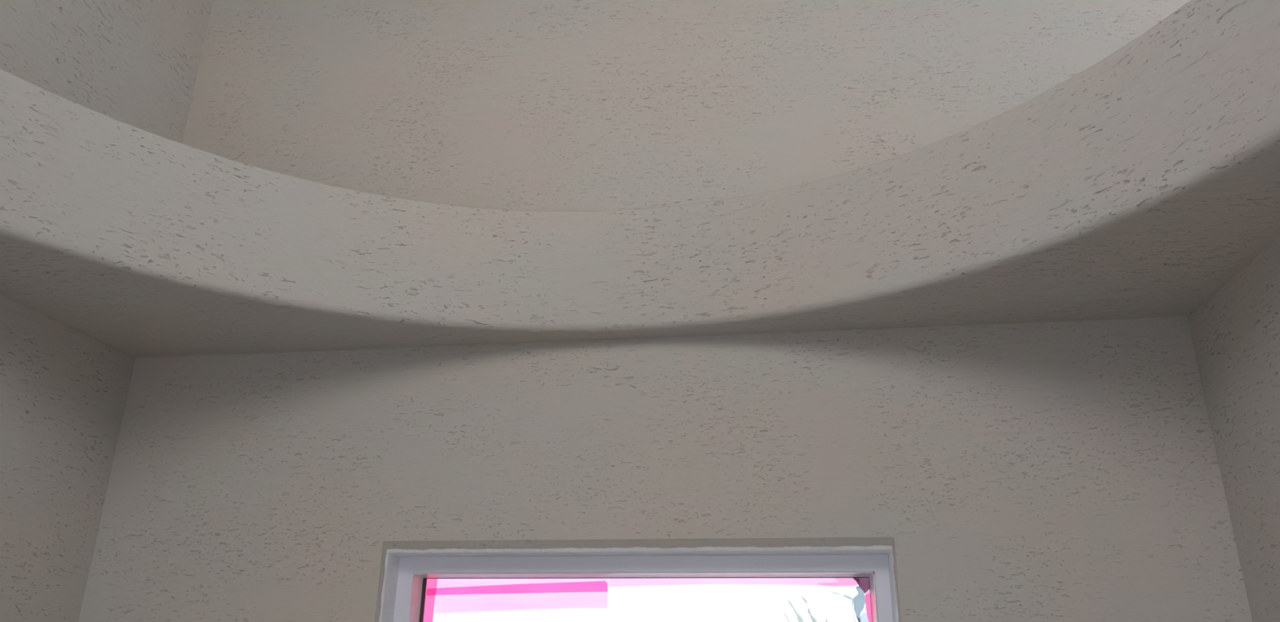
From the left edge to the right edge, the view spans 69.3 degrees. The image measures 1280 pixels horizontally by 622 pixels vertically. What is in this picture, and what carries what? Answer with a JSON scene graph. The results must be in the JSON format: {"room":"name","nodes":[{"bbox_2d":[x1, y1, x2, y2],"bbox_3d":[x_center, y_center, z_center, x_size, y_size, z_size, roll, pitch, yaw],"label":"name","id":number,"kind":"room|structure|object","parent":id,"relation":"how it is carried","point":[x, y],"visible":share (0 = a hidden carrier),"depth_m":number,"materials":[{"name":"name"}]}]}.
{"room":"entrance hall","nodes":[
{"label":"entrance hall","id":0,"kind":"room"},
{"bbox_2d":[0,0,213,621],"bbox_3d":[-2.221,-0.409,1.726,0.360,5.850,3.410,-3,-21,8],"label":"wall","id":1,"kind":"structure","parent":0,"point":[64,390],"depth_m":2.97,"materials":[{"name":"beige paint"}]},
{"bbox_2d":[0,0,1279,358],"bbox_3d":[0.231,-0.740,1.456,4.596,0.430,3.410,-3,-21,8],"label":"ceiling","id":2,"kind":"structure","parent":0,"point":[1138,184],"depth_m":2.69,"materials":[{"name":"beige paint"}]},
{"bbox_2d":[78,0,1253,621],"bbox_3d":[0.510,0.155,3.110,5.316,5.850,0.360,-3,-21,8],"label":"wall","id":3,"kind":"structure","parent":0,"point":[1069,471],"depth_m":3.01,"materials":[{"name":"beige paint"}]},
{"bbox_2d":[393,554,893,621],"bbox_3d":[-0.026,1.341,2.663,1.553,1.251,0.280,-3,-21,8],"label":"window","id":4,"kind":"structure","parent":3,"relation":"in","point":[414,572],"depth_m":2.89,"materials":[{"name":"white plastic"}]},
{"bbox_2d":[434,578,608,614],"bbox_3d":[-0.383,0.926,2.966,0.569,0.135,0.001,-3,-21,8],"label":"plastic film","id":5,"kind":"object","parent":4,"relation":"attached to","point":[453,596],"visible":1,"depth_m":2.97,"materials":[{"name":"pink plastic"}]},
{"bbox_2d":[608,577,858,587],"bbox_3d":[0.285,0.853,2.886,0.781,0.040,0.001,-3,-21,8],"label":"plastic film","id":6,"kind":"object","parent":4,"relation":"attached to","point":[612,583],"visible":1,"depth_m":2.89,"materials":[{"name":"pink plastic"}]},
{"bbox_2d":[853,586,865,621],"bbox_3d":[0.665,0.892,2.802,0.037,0.118,0.004,-3,-21,8],"label":"scrap","id":7,"kind":"object","parent":4,"relation":"attached to","point":[859,601],"visible":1,"depth_m":2.81,"materials":[{"name":"blue plastic"}]},
{"bbox_2d":[853,577,869,593],"bbox_3d":[0.675,0.838,2.825,0.050,0.047,0.001,-3,-21,8],"label":"scrap","id":8,"kind":"object","parent":4,"relation":"attached to","point":[864,583],"visible":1,"depth_m":2.83,"materials":[{"name":"purple plastic"}]},
{"bbox_2d":[1187,235,1279,621],"bbox_3d":[1.552,0.779,0.657,0.360,2.950,3.410,-3,-21,8],"label":"wall","id":9,"kind":"structure","parent":0,"point":[1235,331],"depth_m":2.44,"materials":[{"name":"beige paint"}]},
{"label":"outside","id":10,"kind":"structure","parent":0,"visible":0},
{"bbox_3d":[-0.055,4.625,-1.774,120.000,0.377,120.000,-3,-21,8],"label":"ground","id":11,"kind":"structure","parent":10,"visible":0},
{"bbox_2d":[781,591,857,621],"bbox_3d":[2.360,5.487,8.275,3.078,5.739,3.300,-11,-24,29],"label":"bare tree","id":12,"kind":"object","parent":11,"relation":"on","point":[798,616],"visible":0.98,"depth_m":9.38,"materials":[{"name":"grey plant"}]}
]}

